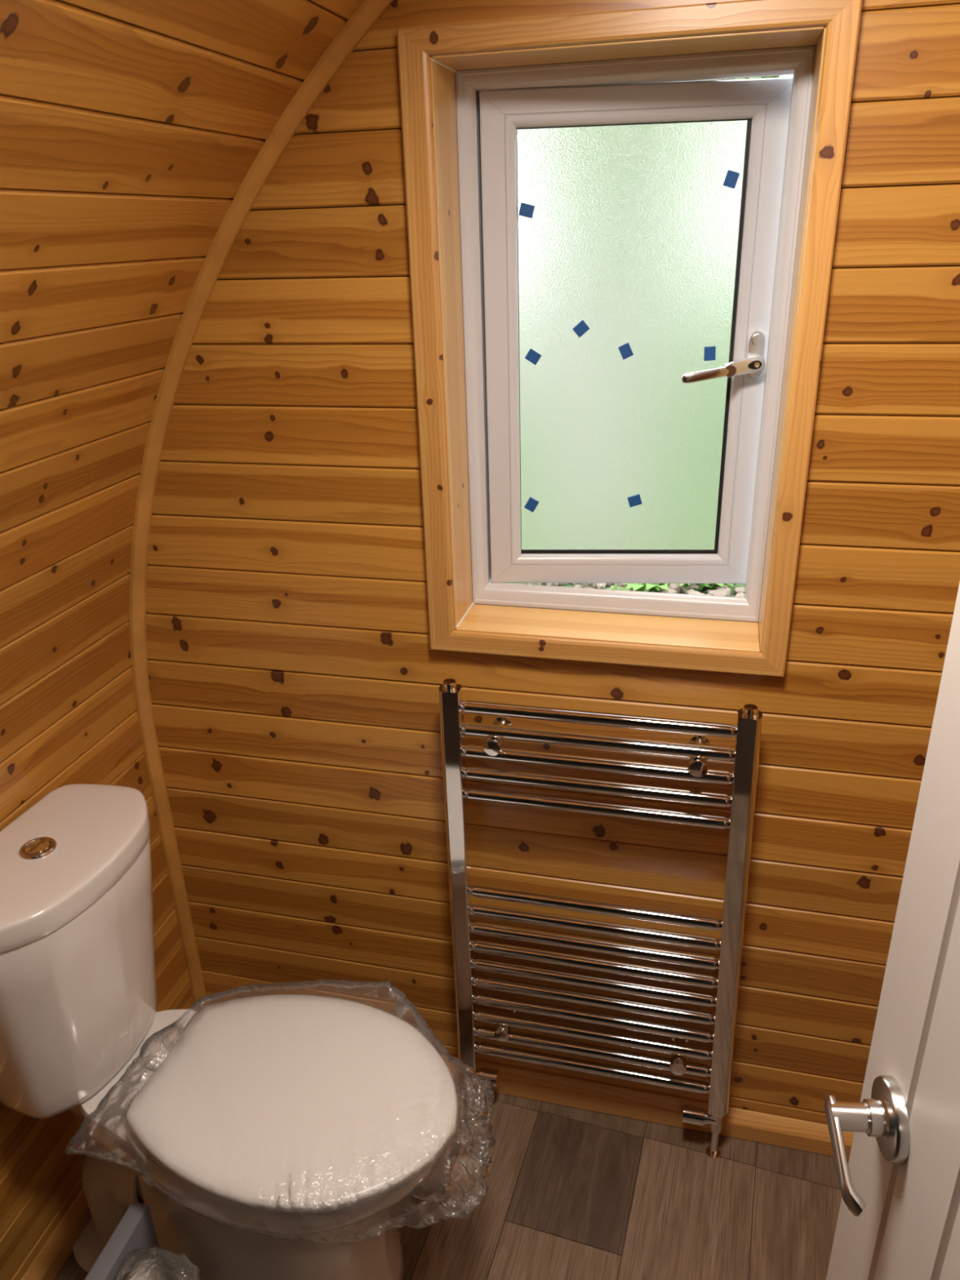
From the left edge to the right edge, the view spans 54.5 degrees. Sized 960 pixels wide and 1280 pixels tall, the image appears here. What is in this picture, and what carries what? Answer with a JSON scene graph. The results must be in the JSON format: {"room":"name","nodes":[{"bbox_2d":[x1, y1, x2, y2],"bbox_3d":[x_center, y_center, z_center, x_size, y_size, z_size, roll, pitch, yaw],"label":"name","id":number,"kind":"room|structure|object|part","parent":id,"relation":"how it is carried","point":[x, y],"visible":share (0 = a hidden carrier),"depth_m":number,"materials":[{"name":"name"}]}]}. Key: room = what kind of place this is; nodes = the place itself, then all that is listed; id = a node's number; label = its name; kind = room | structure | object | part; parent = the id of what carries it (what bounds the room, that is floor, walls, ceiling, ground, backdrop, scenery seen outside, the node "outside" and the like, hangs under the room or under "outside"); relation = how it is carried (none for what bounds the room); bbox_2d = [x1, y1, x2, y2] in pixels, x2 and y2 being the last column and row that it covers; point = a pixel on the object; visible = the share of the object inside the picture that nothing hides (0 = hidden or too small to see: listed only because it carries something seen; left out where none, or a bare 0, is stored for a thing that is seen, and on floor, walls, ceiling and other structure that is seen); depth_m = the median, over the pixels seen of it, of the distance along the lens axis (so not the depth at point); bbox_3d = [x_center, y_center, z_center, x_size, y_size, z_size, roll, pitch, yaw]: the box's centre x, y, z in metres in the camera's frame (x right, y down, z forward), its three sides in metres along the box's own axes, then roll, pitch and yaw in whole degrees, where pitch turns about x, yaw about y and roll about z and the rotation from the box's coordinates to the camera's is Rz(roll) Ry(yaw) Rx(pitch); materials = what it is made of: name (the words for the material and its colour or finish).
{"room":"bathroom","nodes":[
{"label":"bathroom","id":0,"kind":"room"},
{"bbox_2d":[0,0,364,1279],"bbox_3d":[-0.524,0.334,1.018,0.621,2.086,1.314,4,25,13],"label":"wall","id":1,"kind":"structure","parent":0,"point":[131,131],"depth_m":1.16,"materials":[{"name":"brown wood"}]},
{"bbox_2d":[21,1187,91,1279],"bbox_3d":[-0.733,1.067,1.392,0.020,0.054,1.268,4,25,13],"label":"baseboard","id":2,"kind":"structure","parent":1,"relation":"attached to","point":[58,1248],"depth_m":1.53,"materials":[{"name":"brown wood"}]},
{"bbox_2d":[54,1084,848,1279],"bbox_3d":[0.330,1.798,-0.194,3.090,0.060,4.213,4,25,13],"label":"floor","id":3,"kind":"structure","parent":0,"point":[573,1193],"depth_m":1.60,"materials":[{"name":"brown wood"}]},
{"bbox_2d":[84,1201,159,1279],"bbox_3d":[-0.512,0.996,1.226,0.027,0.305,0.330,4,25,13],"label":"flat box","id":4,"kind":"object","parent":3,"relation":"on","point":[135,1229],"visible":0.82,"depth_m":1.27,"materials":[{"name":"grey plastic"}]},
{"bbox_2d":[112,1246,201,1279],"bbox_3d":[-0.427,0.973,1.269,0.103,0.306,0.136,4,25,13],"label":"plastic bag","id":5,"kind":"object","parent":3,"relation":"on","point":[156,1263],"visible":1,"depth_m":1.26,"materials":[{"name":"clear plastic"}]},
{"bbox_2d":[0,783,457,1279],"bbox_3d":[-0.364,0.663,1.374,0.697,0.788,0.351,5,25,16],"label":"toilet","id":6,"kind":"object","parent":3,"relation":"on","point":[291,1116],"visible":0.94,"depth_m":1.30,"materials":[{"name":"white ceramic"}]},
{"bbox_3d":[-0.592,0.305,1.285,0.203,0.038,0.339,5,25,16],"label":"cistern lid","id":7,"kind":"part","parent":6,"relation":"part of","materials":[{"name":"white ceramic"}]},
{"bbox_2d":[65,979,496,1244],"bbox_3d":[-0.256,0.667,1.358,0.574,0.103,0.401,4,25,13],"label":"plastic wrap","id":8,"kind":"object","parent":6,"relation":"on","point":[468,1146],"visible":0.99,"depth_m":1.33,"materials":[{"name":"clear plastic"}]},
{"bbox_3d":[-0.251,0.641,1.327,0.455,0.021,0.345,5,25,16],"label":"seat lid","id":9,"kind":"part","parent":6,"relation":"part of","materials":[{"name":"white plastic"}]},
{"bbox_2d":[146,0,959,1124],"bbox_3d":[0.804,0.033,1.333,3.150,2.607,0.150,4,25,13],"label":"wall","id":10,"kind":"structure","parent":0,"point":[295,677],"depth_m":1.44,"materials":[{"name":"brown wood"}]},
{"bbox_2d":[128,0,393,1008],"bbox_3d":[0.300,-0.099,1.314,1.892,2.080,0.019,4,25,13],"label":"trim","id":11,"kind":"structure","parent":10,"relation":"attached to","point":[369,11],"depth_m":1.41,"materials":[{"name":"brown wood"}]},
{"bbox_2d":[438,678,762,1159],"bbox_3d":[0.193,0.489,1.575,0.492,0.911,0.077,4,25,13],"label":"towel radiator","id":12,"kind":"object","parent":10,"relation":"attached to","point":[747,732],"visible":0.98,"depth_m":1.54,"materials":[{"name":"silver metal"}]},
{"bbox_3d":[-0.034,0.437,1.593,0.038,0.794,0.032,4,25,13],"label":"post","id":13,"kind":"part","parent":12,"relation":"part of","materials":[{"name":"silver metal"}]},
{"bbox_3d":[0.198,0.771,1.683,0.426,0.021,0.021,4,25,13],"label":"rail","id":14,"kind":"part","parent":12,"relation":"part of","materials":[{"name":"silver metal"}]},
{"bbox_3d":[0.197,0.735,1.667,0.426,0.021,0.021,4,25,13],"label":"rail","id":15,"kind":"part","parent":12,"relation":"part of","materials":[{"name":"silver metal"}]},
{"bbox_3d":[0.195,0.698,1.651,0.425,0.021,0.021,4,25,13],"label":"rail","id":16,"kind":"part","parent":12,"relation":"part of","materials":[{"name":"silver metal"}]},
{"bbox_3d":[0.194,0.661,1.634,0.424,0.021,0.021,4,25,13],"label":"rail","id":17,"kind":"part","parent":12,"relation":"part of","materials":[{"name":"silver metal"}]},
{"bbox_3d":[0.192,0.624,1.618,0.424,0.021,0.021,4,25,13],"label":"rail","id":18,"kind":"part","parent":12,"relation":"part of","materials":[{"name":"silver metal"}]},
{"bbox_3d":[0.191,0.587,1.602,0.424,0.021,0.021,4,25,13],"label":"rail","id":19,"kind":"part","parent":12,"relation":"part of","materials":[{"name":"silver metal"}]},
{"bbox_3d":[0.189,0.551,1.586,0.423,0.021,0.021,4,25,13],"label":"rail","id":20,"kind":"part","parent":12,"relation":"part of","materials":[{"name":"silver metal"}]},
{"bbox_3d":[0.188,0.514,1.570,0.423,0.021,0.021,4,25,13],"label":"rail","id":21,"kind":"part","parent":12,"relation":"part of","materials":[{"name":"silver metal"}]},
{"bbox_3d":[0.186,0.477,1.554,0.422,0.021,0.021,4,25,13],"label":"rail","id":22,"kind":"part","parent":12,"relation":"part of","materials":[{"name":"silver metal"}]},
{"bbox_3d":[0.185,0.440,1.538,0.422,0.021,0.021,4,25,13],"label":"rail","id":23,"kind":"part","parent":12,"relation":"part of","materials":[{"name":"silver metal"}]},
{"bbox_3d":[0.177,0.263,1.460,0.419,0.021,0.021,4,25,13],"label":"rail","id":24,"kind":"part","parent":12,"relation":"part of","materials":[{"name":"silver metal"}]},
{"bbox_3d":[0.176,0.226,1.444,0.419,0.021,0.021,4,25,13],"label":"rail","id":25,"kind":"part","parent":12,"relation":"part of","materials":[{"name":"silver metal"}]},
{"bbox_3d":[0.174,0.190,1.428,0.418,0.021,0.021,4,25,13],"label":"rail","id":26,"kind":"part","parent":12,"relation":"part of","materials":[{"name":"silver metal"}]},
{"bbox_3d":[0.173,0.154,1.412,0.418,0.021,0.021,4,25,13],"label":"rail","id":27,"kind":"part","parent":12,"relation":"part of","materials":[{"name":"silver metal"}]},
{"bbox_3d":[0.172,0.117,1.396,0.417,0.021,0.021,4,25,13],"label":"rail","id":28,"kind":"part","parent":12,"relation":"part of","materials":[{"name":"silver metal"}]},
{"bbox_3d":[0.403,0.469,1.488,0.047,0.794,0.032,4,25,13],"label":"post","id":29,"kind":"part","parent":12,"relation":"part of","materials":[{"name":"silver metal"}]},
{"bbox_2d":[396,0,862,676],"bbox_3d":[0.181,-0.364,1.280,0.530,0.824,0.114,4,25,13],"label":"trim","id":30,"kind":"structure","parent":10,"relation":"attached to","point":[429,57],"depth_m":1.21,"materials":[{"name":"brown wood"}]},
{"bbox_2d":[455,44,816,622],"bbox_3d":[0.212,-0.413,1.383,0.452,0.756,0.122,4,25,13],"label":"window","id":31,"kind":"structure","parent":10,"relation":"in","point":[634,233],"depth_m":1.34,"materials":[{"name":"white plastic"}]},
{"bbox_2d":[518,202,534,217],"bbox_3d":[0.066,-0.603,1.307,0.023,0.020,0.003,1,24,5],"label":"pad","id":32,"kind":"object","parent":31,"relation":"attached to","point":[526,210],"visible":1,"depth_m":1.31,"materials":[{"name":"blue plastic"}]},
{"bbox_2d":[524,497,538,512],"bbox_3d":[0.082,-0.215,1.478,0.023,0.025,0.003,1,24,5],"label":"pad","id":33,"kind":"object","parent":31,"relation":"attached to","point":[531,504],"visible":1,"depth_m":1.48,"materials":[{"name":"blue plastic"}]},
{"bbox_2d":[524,348,541,364],"bbox_3d":[0.079,-0.422,1.387,0.025,0.024,0.003,1,24,5],"label":"pad","id":34,"kind":"object","parent":31,"relation":"attached to","point":[532,356],"visible":1,"depth_m":1.39,"materials":[{"name":"blue plastic"}]},
{"bbox_2d":[572,320,589,337],"bbox_3d":[0.148,-0.456,1.365,0.025,0.024,0.003,1,24,5],"label":"pad","id":35,"kind":"object","parent":31,"relation":"attached to","point":[581,327],"visible":1,"depth_m":1.36,"materials":[{"name":"blue plastic"}]},
{"bbox_2d":[617,342,633,359],"bbox_3d":[0.215,-0.425,1.372,0.023,0.024,0.003,1,24,5],"label":"pad","id":36,"kind":"object","parent":31,"relation":"attached to","point":[625,350],"visible":1,"depth_m":1.37,"materials":[{"name":"blue plastic"}]},
{"bbox_3d":[0.214,-0.418,1.379,0.333,0.628,0.004,1,24,5],"label":"pane","id":37,"kind":"part","parent":31,"relation":"part of","materials":[{"name":"green glass"}]},
{"bbox_2d":[627,493,642,506],"bbox_3d":[0.243,-0.219,1.461,0.023,0.021,0.003,1,24,5],"label":"pad","id":38,"kind":"object","parent":31,"relation":"attached to","point":[633,500],"visible":1,"depth_m":1.46,"materials":[{"name":"blue plastic"}]},
{"bbox_2d":[703,346,715,360],"bbox_3d":[0.336,-0.419,1.363,0.017,0.020,0.003,1,24,5],"label":"pad","id":39,"kind":"object","parent":31,"relation":"attached to","point":[709,353],"visible":1,"depth_m":1.36,"materials":[{"name":"blue plastic"}]},
{"bbox_2d":[723,169,739,188],"bbox_3d":[0.343,-0.628,1.270,0.021,0.023,0.003,1,24,5],"label":"pad","id":40,"kind":"object","parent":31,"relation":"attached to","point":[731,177],"visible":1,"depth_m":1.27,"materials":[{"name":"blue plastic"}]},
{"bbox_3d":[0.395,-0.409,1.336,0.024,0.066,0.022,1,24,5],"label":"plate","id":41,"kind":"part","parent":31,"relation":"part of","materials":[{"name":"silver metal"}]},
{"bbox_2d":[440,1054,853,1159],"bbox_3d":[0.302,0.876,1.752,1.793,0.054,0.020,4,25,13],"label":"baseboard","id":42,"kind":"structure","parent":10,"relation":"attached to","point":[752,1126],"depth_m":1.74,"materials":[{"name":"brown wood"}]},
{"bbox_3d":[-0.038,0.476,0.174,1.886,2.180,0.060,4,25,13],"label":"wall","id":43,"kind":"structure","parent":0,"visible":0},
{"bbox_2d":[824,582,959,1279],"bbox_3d":[0.251,0.411,0.418,0.078,1.965,0.555,1,24,5],"label":"door","id":44,"kind":"structure","parent":43,"relation":"in","point":[899,1217],"depth_m":0.57,"materials":[{"name":"white paint"}]},
{"bbox_3d":[0.233,0.332,0.603,0.011,0.036,0.067,-2,24,-1],"label":"lever","id":45,"kind":"part","parent":44,"relation":"part of","materials":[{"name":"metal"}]},
{"label":"outside","id":46,"kind":"structure","parent":0,"visible":0},
{"bbox_2d":[505,582,745,596],"bbox_3d":[7.599,-10.671,28.568,60.000,0.100,59.840,4,25,13],"label":"ground","id":47,"kind":"structure","parent":46,"point":[703,590],"depth_m":5.43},
{"bbox_2d":[524,582,745,597],"bbox_3d":[1.073,-0.184,5.098,1.797,0.097,1.376,4,25,13],"label":"gravel stones","id":48,"kind":"object","parent":47,"relation":"on","point":[673,588],"visible":0.03,"depth_m":5.31},
{"bbox_2d":[585,582,733,592],"bbox_3d":[1.157,-0.193,5.036,1.427,0.090,1.258,4,25,13],"label":"weeds","id":49,"kind":"object","parent":47,"relation":"on","point":[639,587],"visible":0.12,"depth_m":5.27,"materials":[{"name":"green plant"}]},
{"bbox_2d":[690,75,779,81],"bbox_3d":[3.795,-15.755,25.039,9.038,12.266,7.419,4,25,13],"label":"tree","id":50,"kind":"object","parent":47,"relation":"on","point":[766,77],"visible":0.02,"depth_m":23.40,"materials":[{"name":"green plant"}]}
]}

